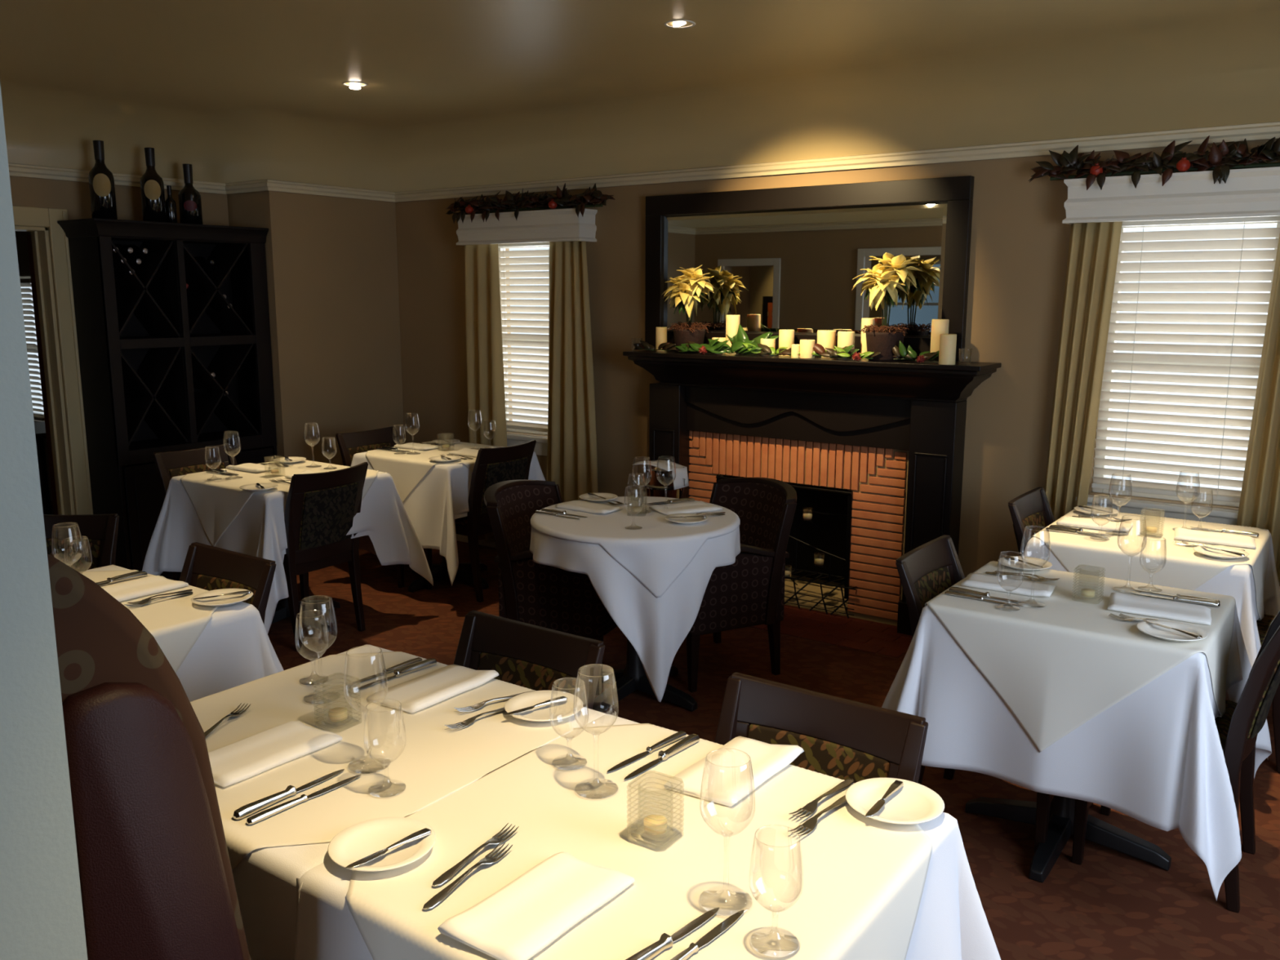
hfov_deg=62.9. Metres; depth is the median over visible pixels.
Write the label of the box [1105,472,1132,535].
wine glass
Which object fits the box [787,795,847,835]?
fork
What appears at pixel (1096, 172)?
pomegranate
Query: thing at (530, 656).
dining chair
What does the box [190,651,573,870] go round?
cloth
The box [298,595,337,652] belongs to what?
bowl
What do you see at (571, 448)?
curtain
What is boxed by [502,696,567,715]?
butter knife
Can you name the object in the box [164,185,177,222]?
wine bottle
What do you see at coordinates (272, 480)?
fork
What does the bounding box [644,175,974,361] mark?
wall mirror
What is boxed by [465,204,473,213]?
pomegranate
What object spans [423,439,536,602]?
dining chair
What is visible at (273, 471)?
candle holder
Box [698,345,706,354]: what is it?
cone
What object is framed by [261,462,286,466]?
fork
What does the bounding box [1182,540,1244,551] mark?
fork
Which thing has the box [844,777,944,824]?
bread plate
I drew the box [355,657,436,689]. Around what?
steak knife
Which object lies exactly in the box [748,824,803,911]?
bowl
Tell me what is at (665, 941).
steak knife
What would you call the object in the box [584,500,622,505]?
fork
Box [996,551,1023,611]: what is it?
water goblet
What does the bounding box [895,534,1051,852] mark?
dining chair
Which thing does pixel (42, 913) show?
wall
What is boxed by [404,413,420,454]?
wine glass
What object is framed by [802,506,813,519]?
cup
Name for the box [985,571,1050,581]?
fork
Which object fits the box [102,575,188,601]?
folded napkin
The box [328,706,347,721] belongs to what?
candle
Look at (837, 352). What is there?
leaf sprig
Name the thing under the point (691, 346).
leaf sprig
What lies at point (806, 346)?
pillar candle
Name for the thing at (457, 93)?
ceiling
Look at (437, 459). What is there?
bread plate
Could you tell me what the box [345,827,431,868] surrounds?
butter knife
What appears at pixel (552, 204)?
pomegranate
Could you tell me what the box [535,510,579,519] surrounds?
table knife
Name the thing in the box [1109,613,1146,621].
fork
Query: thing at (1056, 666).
cloth
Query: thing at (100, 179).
bottle
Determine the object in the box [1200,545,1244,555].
butter knife
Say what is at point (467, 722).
fork
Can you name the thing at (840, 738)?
dining chair
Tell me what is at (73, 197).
wall
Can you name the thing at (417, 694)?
folded napkin
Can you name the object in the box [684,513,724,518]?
fork
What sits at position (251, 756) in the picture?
folded napkin
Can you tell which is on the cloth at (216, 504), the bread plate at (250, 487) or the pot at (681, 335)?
the bread plate at (250, 487)
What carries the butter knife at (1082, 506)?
on the bread plate at (1086, 511)
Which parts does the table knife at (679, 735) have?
blade, handle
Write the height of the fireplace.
1.341 m
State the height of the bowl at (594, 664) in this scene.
0.119 m
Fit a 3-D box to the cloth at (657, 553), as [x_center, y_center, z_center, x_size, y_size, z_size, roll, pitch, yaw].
[-0.019,0.250,4.274,0.850,0.215,0.850,-10,14,-43]
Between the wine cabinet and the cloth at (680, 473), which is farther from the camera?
the wine cabinet
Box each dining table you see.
[271,597,340,632]
[408,555,488,592]
[592,637,697,711]
[964,795,1171,882]
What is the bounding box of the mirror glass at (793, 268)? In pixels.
[663,201,947,337]
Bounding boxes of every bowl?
[295,609,328,660]
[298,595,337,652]
[343,645,387,713]
[364,699,406,764]
[549,678,588,739]
[573,663,618,735]
[699,748,755,836]
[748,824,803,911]
[1020,527,1050,568]
[1108,472,1132,506]
[1116,515,1146,556]
[1139,536,1166,573]
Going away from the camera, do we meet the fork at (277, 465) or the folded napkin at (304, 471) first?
the folded napkin at (304, 471)
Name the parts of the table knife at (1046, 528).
handle, blade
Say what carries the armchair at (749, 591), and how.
on the floor
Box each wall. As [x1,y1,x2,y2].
[0,84,87,959]
[9,175,229,515]
[14,231,52,501]
[226,190,404,465]
[395,138,1279,577]
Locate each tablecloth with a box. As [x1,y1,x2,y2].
[78,564,283,702]
[142,471,433,633]
[231,644,605,959]
[293,713,1000,959]
[350,451,545,586]
[529,525,740,702]
[881,603,1271,901]
[1022,528,1279,667]
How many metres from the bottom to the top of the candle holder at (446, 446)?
0.095 m
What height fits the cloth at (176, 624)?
0.266 m
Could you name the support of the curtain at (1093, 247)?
hanging from the window valance at (1250, 192)
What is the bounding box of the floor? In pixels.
[49,501,1279,959]
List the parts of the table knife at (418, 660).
blade, handle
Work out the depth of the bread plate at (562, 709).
2.26 m
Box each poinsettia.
[661,264,715,353]
[851,252,923,361]
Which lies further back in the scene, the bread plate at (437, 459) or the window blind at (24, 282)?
the window blind at (24, 282)
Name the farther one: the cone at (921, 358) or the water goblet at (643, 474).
the cone at (921, 358)
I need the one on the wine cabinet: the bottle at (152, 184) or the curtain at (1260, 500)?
the bottle at (152, 184)
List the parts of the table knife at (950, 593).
handle, blade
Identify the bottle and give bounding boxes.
[88,140,117,219]
[113,257,126,267]
[113,267,134,279]
[114,244,133,256]
[121,244,148,257]
[123,254,141,266]
[139,147,166,222]
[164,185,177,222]
[177,164,203,224]
[192,372,215,380]
[193,256,214,268]
[193,387,228,395]
[204,302,232,311]
[210,294,226,302]
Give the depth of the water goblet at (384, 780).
1.88 m
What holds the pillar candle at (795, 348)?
on the fireplace
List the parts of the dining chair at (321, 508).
leg, rail, leg, seat frame, rail, panel, crest rail, rail, leg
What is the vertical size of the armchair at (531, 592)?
0.820 m
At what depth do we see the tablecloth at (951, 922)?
1.73 m
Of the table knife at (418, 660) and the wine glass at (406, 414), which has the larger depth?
the wine glass at (406, 414)
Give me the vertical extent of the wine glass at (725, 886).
0.226 m
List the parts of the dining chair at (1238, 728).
leg, leg, seat, rail, leg, leg, rail, panel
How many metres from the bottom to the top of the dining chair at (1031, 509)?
0.852 m
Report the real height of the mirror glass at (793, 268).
0.630 m
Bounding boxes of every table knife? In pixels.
[96,570,142,583]
[204,469,234,475]
[246,774,360,824]
[342,657,422,687]
[377,448,404,452]
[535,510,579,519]
[606,730,686,772]
[644,497,686,504]
[670,910,744,959]
[944,591,1023,607]
[1045,527,1110,537]
[1135,589,1220,603]
[1194,527,1258,534]
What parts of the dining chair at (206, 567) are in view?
leg, rail, panel, crest rail, leg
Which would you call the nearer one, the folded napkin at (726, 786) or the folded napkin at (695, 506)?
the folded napkin at (726, 786)
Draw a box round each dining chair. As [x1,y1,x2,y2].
[43,513,119,571]
[152,443,237,581]
[178,542,275,623]
[283,462,368,653]
[335,426,404,587]
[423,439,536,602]
[453,609,604,709]
[714,672,928,783]
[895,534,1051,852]
[1008,487,1055,556]
[1071,610,1279,912]
[1256,613,1279,773]
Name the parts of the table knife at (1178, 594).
blade, handle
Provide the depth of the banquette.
1.29 m
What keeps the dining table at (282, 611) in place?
on the floor
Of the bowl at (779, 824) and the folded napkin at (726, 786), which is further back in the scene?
the folded napkin at (726, 786)
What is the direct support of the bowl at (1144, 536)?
on the water goblet at (1144, 536)
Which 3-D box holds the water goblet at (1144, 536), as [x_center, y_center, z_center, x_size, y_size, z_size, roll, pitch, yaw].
[1.558,0.255,3.183,0.074,0.160,0.074,2,10,12]
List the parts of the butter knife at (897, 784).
blade, handle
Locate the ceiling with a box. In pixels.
[0,0,1279,192]
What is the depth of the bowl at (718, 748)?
1.51 m
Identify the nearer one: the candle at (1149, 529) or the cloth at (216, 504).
the candle at (1149, 529)
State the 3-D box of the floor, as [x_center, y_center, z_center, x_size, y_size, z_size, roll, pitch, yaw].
[-3.644,1.100,3.490,12.300,0.100,10.017,7,12,35]
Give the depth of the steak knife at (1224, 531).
3.92 m
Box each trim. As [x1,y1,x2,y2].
[8,121,1279,202]
[12,205,93,515]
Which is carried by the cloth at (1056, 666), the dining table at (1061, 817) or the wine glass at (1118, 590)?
the wine glass at (1118, 590)
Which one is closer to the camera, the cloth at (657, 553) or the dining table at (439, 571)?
the cloth at (657, 553)
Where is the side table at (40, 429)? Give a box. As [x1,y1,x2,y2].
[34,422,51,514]
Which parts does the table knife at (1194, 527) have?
blade, handle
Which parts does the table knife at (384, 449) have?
handle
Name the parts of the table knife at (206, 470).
handle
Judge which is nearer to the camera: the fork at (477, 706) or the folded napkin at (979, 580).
the fork at (477, 706)
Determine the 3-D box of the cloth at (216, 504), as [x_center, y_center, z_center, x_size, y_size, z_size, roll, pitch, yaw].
[-1.785,0.119,5.245,0.850,0.300,0.798,7,12,35]
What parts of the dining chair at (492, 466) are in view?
leg, seat, seat frame, leg, rail, rail, panel, crest rail, rail, leg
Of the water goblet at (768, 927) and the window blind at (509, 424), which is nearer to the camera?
the water goblet at (768, 927)
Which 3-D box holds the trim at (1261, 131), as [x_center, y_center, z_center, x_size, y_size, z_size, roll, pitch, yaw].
[-0.434,-1.266,3.492,6.968,0.065,4.389,7,12,35]
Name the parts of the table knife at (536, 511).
handle, blade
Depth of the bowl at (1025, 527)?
3.01 m
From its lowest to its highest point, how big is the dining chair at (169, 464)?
0.852 m
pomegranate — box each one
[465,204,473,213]
[547,199,556,208]
[1089,163,1102,177]
[1176,157,1190,171]
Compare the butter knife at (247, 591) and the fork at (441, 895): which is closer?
the fork at (441, 895)
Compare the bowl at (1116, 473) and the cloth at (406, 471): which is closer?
the bowl at (1116, 473)
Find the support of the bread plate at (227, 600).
on the cloth at (176, 624)
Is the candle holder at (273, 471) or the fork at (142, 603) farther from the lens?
the candle holder at (273, 471)
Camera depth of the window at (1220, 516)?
4.51 m
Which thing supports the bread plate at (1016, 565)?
on the cloth at (1056, 666)
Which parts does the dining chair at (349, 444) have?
leg, crest rail, panel, leg, leg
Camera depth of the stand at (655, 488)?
5.15 m
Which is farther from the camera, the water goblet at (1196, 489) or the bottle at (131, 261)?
the bottle at (131, 261)
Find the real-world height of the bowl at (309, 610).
0.109 m
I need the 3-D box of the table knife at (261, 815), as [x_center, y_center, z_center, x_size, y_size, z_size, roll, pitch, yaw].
[-0.592,0.562,1.859,0.016,0.009,0.232,8,13,38]
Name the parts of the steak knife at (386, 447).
handle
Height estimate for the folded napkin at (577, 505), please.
0.022 m
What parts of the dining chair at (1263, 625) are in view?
seat, leg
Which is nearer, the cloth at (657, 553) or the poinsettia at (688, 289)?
the cloth at (657, 553)
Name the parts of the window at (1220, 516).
sill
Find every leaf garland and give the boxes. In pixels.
[445,182,615,223]
[1028,135,1279,190]
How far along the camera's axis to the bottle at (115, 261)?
5.70 m
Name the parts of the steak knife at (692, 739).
blade, handle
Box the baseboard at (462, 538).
[456,533,496,548]
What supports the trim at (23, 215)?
attached to the wall at (73, 197)
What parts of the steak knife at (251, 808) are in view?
handle, blade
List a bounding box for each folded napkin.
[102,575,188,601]
[208,720,342,787]
[226,462,279,471]
[284,470,315,479]
[366,664,498,713]
[394,442,441,449]
[437,852,635,959]
[448,447,478,457]
[555,500,622,513]
[648,501,722,515]
[663,736,804,806]
[960,573,1056,596]
[1056,515,1133,531]
[1107,592,1211,625]
[1173,527,1256,548]
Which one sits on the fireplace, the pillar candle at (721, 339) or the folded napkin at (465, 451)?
the pillar candle at (721, 339)
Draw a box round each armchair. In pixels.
[484,480,617,695]
[686,477,796,692]
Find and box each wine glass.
[51,524,83,564]
[222,431,243,479]
[298,595,340,704]
[303,422,320,467]
[343,645,391,773]
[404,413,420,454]
[573,663,618,799]
[631,456,652,513]
[698,748,755,915]
[1017,527,1050,608]
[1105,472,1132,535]
[1113,515,1146,593]
[1173,471,1199,530]
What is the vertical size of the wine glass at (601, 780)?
0.226 m
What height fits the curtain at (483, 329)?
1.895 m
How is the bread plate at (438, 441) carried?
on the cloth at (406, 471)
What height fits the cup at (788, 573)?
0.060 m
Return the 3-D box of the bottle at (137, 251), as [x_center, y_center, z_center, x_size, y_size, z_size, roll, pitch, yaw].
[-2.849,-1.279,5.862,0.302,0.074,0.073,7,12,35]
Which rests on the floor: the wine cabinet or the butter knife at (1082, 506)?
the wine cabinet
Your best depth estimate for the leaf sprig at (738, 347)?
5.37 m
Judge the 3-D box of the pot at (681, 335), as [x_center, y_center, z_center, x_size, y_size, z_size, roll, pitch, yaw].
[0.264,-0.749,5.629,0.175,0.125,0.175,7,12,35]
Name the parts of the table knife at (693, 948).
handle, blade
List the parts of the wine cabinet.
door, cornice, frame, door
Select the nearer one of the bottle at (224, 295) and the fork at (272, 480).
the fork at (272, 480)
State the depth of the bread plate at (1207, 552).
3.63 m
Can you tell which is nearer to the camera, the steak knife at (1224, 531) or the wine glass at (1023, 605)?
the wine glass at (1023, 605)
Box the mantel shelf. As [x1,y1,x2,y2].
[622,350,1000,402]
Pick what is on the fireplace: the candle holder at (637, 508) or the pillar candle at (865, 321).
the pillar candle at (865, 321)
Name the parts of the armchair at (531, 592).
post, arm rail, crest rail, panel, panel, post, leg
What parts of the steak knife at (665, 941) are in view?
handle, blade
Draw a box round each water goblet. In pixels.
[204,446,221,479]
[295,609,329,685]
[364,699,406,797]
[549,678,588,770]
[623,486,643,528]
[626,474,644,514]
[748,824,803,957]
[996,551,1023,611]
[1089,495,1112,540]
[1138,536,1166,591]
[1190,488,1213,531]
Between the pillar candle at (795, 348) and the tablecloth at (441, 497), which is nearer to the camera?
the pillar candle at (795, 348)
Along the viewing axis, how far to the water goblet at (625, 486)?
4.01 m
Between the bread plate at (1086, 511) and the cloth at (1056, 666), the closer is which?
the cloth at (1056, 666)
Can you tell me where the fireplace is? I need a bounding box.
[622,350,1000,635]
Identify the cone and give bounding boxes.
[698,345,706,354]
[852,351,861,360]
[915,355,925,362]
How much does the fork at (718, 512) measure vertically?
0.010 m
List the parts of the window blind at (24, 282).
head rail, rail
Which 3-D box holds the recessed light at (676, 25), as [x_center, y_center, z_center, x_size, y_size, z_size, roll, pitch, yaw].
[0.154,-1.771,4.047,0.124,0.046,0.124,7,12,35]
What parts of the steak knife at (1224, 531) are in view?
blade, handle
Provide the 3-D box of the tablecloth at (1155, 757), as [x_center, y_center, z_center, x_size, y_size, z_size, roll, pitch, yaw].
[1.306,0.651,3.151,0.998,0.601,0.885,7,12,35]
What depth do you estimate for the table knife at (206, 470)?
5.23 m
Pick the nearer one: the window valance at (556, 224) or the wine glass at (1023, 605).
the wine glass at (1023, 605)
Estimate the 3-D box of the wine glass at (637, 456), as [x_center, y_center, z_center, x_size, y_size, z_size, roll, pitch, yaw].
[0.008,0.020,4.300,0.081,0.226,0.081,-5,11,-24]
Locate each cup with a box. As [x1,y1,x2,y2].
[785,564,791,576]
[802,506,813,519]
[813,552,825,565]
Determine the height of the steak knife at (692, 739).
0.014 m
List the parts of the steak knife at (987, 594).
handle, blade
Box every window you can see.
[19,276,44,415]
[497,245,548,456]
[1075,221,1279,524]
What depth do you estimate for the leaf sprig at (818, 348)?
5.10 m
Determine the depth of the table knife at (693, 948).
1.46 m
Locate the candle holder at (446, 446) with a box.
[442,444,448,448]
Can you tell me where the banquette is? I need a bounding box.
[47,554,251,959]
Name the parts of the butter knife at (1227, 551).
blade, handle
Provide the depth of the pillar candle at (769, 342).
5.31 m
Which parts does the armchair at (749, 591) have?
leg, post, leg, panel, panel, crest rail, arm rail, leg, post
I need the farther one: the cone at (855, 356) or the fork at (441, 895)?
the cone at (855, 356)
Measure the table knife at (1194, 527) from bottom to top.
0.009 m
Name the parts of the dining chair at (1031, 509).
leg, crest rail, panel, rail, leg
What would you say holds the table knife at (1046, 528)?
on the cloth at (1184, 568)
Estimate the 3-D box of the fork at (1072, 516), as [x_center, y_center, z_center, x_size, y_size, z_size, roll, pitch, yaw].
[1.831,0.153,4.183,0.200,0.010,0.026,8,13,37]
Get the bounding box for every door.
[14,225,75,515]
[26,234,57,514]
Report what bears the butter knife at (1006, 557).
on the bread plate at (1016, 565)
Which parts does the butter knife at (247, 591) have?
blade, handle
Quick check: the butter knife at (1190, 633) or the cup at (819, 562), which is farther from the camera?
the cup at (819, 562)
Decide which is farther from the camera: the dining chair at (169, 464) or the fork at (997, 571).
the dining chair at (169, 464)
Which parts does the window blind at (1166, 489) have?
ladder cord, rail, head rail, ladder cord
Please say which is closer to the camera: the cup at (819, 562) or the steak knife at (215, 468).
the steak knife at (215, 468)
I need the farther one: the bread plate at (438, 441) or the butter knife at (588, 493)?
the bread plate at (438, 441)
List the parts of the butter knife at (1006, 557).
handle, blade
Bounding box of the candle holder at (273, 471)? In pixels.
[271,469,279,473]
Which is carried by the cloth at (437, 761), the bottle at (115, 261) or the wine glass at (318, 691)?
the wine glass at (318, 691)
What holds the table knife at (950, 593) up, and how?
on the cloth at (1056, 666)
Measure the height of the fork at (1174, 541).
0.010 m
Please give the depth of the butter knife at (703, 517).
4.14 m
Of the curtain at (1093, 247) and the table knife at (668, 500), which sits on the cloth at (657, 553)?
the table knife at (668, 500)
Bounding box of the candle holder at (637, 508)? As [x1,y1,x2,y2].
[632,506,641,511]
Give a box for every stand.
[642,464,684,498]
[784,507,857,617]
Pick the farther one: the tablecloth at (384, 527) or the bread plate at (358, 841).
the tablecloth at (384, 527)
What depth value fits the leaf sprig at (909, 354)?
4.85 m
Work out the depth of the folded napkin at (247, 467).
5.33 m
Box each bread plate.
[191,588,253,606]
[239,483,278,491]
[272,457,306,463]
[327,816,435,871]
[428,455,460,462]
[431,439,460,444]
[504,690,582,721]
[578,493,617,501]
[664,513,707,524]
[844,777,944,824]
[997,555,1052,570]
[1073,505,1118,515]
[1136,620,1208,641]
[1193,545,1248,559]
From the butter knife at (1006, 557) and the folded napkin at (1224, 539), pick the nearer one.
the butter knife at (1006, 557)
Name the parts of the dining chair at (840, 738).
leg, rail, panel, rail, leg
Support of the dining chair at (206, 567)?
on the floor
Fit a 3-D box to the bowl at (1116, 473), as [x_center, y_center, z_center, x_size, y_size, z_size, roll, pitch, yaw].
[1.796,0.038,3.913,0.081,0.119,0.081,2,10,8]
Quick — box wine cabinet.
[57,217,277,580]
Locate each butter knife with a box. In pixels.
[192,590,251,599]
[256,483,264,488]
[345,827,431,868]
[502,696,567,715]
[587,492,605,499]
[666,515,706,518]
[865,780,903,817]
[1004,555,1043,568]
[1078,505,1111,512]
[1146,620,1202,638]
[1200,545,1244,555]
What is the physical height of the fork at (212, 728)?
0.010 m
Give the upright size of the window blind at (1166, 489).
1.175 m
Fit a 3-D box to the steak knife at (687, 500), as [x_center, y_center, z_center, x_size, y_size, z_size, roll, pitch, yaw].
[0.132,0.092,4.498,0.232,0.014,0.019,-5,11,-26]
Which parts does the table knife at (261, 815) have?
handle, blade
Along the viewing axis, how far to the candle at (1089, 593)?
3.07 m
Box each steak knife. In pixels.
[97,571,147,585]
[210,467,239,475]
[233,768,344,819]
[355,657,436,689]
[382,446,410,452]
[541,507,587,517]
[623,733,699,779]
[625,907,719,959]
[647,497,694,505]
[948,586,1027,603]
[1048,524,1111,535]
[1132,592,1220,606]
[1189,528,1258,537]
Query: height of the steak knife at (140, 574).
0.014 m
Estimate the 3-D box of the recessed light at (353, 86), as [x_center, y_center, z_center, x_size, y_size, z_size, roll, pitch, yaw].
[-1.422,-1.979,5.221,0.124,0.052,0.124,7,12,35]
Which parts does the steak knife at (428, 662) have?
blade, handle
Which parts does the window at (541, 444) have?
sill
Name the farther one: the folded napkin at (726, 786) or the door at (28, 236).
the door at (28, 236)
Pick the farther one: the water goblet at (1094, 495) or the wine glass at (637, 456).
the wine glass at (637, 456)
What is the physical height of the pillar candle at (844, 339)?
0.138 m
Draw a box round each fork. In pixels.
[124,591,193,606]
[127,589,192,604]
[204,702,250,738]
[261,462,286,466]
[268,479,290,484]
[422,840,512,910]
[431,822,519,886]
[444,706,505,728]
[453,690,534,711]
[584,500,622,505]
[604,500,631,504]
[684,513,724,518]
[695,511,725,514]
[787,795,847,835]
[788,778,853,818]
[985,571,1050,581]
[995,570,1059,580]
[1071,515,1125,522]
[1078,515,1132,520]
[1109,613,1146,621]
[1119,613,1159,620]
[1173,540,1204,545]
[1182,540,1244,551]
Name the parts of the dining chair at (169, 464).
leg, rail, crest rail, panel, rail, leg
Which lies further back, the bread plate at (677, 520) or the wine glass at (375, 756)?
the bread plate at (677, 520)
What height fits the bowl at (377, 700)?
0.109 m
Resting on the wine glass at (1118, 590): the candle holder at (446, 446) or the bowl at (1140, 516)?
the bowl at (1140, 516)
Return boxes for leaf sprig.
[632,340,679,351]
[675,337,730,353]
[697,338,761,355]
[726,324,778,346]
[742,342,799,355]
[811,342,859,358]
[818,346,880,359]
[892,340,939,361]
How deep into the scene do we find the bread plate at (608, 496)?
4.59 m
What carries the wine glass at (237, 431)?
on the cloth at (216, 504)
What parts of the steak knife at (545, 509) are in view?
handle, blade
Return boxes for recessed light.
[342,81,367,89]
[663,19,695,28]
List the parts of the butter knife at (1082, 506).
handle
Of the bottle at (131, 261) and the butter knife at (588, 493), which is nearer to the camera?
the butter knife at (588, 493)
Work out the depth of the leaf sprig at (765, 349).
5.27 m
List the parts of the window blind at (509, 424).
ladder cord, head rail, rail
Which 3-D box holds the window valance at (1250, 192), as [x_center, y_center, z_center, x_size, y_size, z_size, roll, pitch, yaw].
[2.248,-1.138,4.204,1.015,0.180,0.166,7,12,35]
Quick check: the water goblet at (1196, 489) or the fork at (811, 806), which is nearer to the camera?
the fork at (811, 806)
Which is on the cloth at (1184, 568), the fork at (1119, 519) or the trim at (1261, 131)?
the fork at (1119, 519)
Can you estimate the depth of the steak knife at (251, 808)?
1.84 m
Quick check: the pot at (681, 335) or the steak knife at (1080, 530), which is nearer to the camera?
the steak knife at (1080, 530)
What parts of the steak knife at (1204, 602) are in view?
blade, handle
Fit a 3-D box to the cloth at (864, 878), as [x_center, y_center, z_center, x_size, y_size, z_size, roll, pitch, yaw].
[0.026,0.732,1.741,0.803,0.277,0.867,7,12,35]
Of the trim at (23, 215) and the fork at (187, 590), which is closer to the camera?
the fork at (187, 590)
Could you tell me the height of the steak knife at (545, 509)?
0.014 m
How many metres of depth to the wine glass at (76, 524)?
3.01 m
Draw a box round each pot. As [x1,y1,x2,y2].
[673,328,705,353]
[865,331,905,361]
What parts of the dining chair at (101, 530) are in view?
panel, crest rail, rail, leg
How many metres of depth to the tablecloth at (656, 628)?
3.90 m
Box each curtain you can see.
[463,244,506,542]
[546,240,598,502]
[1044,221,1122,520]
[1236,234,1279,585]
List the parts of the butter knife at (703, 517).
handle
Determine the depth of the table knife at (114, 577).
3.29 m
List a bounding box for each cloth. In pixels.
[79,569,217,673]
[180,459,378,546]
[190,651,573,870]
[346,723,932,959]
[365,441,505,502]
[530,496,740,597]
[633,460,688,489]
[924,560,1235,752]
[1031,509,1270,620]
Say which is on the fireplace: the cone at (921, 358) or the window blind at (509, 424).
the cone at (921, 358)
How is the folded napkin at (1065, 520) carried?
on the cloth at (1184, 568)
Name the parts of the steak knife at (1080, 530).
handle, blade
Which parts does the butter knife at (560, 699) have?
blade, handle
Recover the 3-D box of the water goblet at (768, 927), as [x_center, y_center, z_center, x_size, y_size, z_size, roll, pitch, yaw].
[0.186,0.562,1.437,0.074,0.160,0.074,3,11,18]
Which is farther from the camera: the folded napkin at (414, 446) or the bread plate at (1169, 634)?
the folded napkin at (414, 446)
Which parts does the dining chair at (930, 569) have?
leg, crest rail, panel, rail, leg, leg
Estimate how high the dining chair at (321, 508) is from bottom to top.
0.852 m
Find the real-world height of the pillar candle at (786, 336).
0.139 m
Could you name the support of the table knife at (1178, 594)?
on the cloth at (1056, 666)
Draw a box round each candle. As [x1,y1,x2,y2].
[328,706,347,721]
[643,814,666,835]
[655,325,666,351]
[711,337,725,354]
[725,313,740,354]
[760,337,775,355]
[778,328,794,356]
[791,344,799,358]
[799,338,815,358]
[816,328,836,358]
[836,331,854,359]
[860,317,874,359]
[929,318,949,363]
[938,333,956,364]
[1080,588,1095,597]
[1145,526,1156,533]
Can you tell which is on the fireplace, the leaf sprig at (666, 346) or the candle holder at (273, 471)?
the leaf sprig at (666, 346)
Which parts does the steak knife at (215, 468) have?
handle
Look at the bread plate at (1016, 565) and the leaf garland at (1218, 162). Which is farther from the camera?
the leaf garland at (1218, 162)
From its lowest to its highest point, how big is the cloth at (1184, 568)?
0.305 m
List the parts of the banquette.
leather panel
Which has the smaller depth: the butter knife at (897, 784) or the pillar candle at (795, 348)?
the butter knife at (897, 784)
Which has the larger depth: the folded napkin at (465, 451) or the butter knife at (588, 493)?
the folded napkin at (465, 451)
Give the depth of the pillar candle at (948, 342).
4.68 m
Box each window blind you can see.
[19,278,44,420]
[497,241,549,432]
[1091,216,1279,502]
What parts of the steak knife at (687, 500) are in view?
handle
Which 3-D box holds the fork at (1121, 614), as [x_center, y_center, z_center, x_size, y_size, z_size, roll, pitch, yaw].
[1.419,0.387,2.862,0.200,0.010,0.026,7,12,33]
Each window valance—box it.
[456,208,597,245]
[1062,166,1279,225]
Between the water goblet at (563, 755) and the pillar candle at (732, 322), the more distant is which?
the pillar candle at (732, 322)
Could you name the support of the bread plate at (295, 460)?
on the cloth at (216, 504)
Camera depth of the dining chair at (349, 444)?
6.21 m
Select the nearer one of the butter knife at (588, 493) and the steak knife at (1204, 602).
the steak knife at (1204, 602)
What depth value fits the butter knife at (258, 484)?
4.77 m
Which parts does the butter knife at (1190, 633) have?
blade, handle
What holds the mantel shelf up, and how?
attached to the fireplace
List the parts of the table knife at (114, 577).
handle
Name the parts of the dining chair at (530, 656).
leg, rail, panel, crest rail, rail, leg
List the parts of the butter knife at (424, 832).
blade, handle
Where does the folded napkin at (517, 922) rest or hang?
on the cloth at (864, 878)
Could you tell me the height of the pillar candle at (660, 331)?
0.137 m
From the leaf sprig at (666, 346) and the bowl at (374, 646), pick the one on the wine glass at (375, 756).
the bowl at (374, 646)

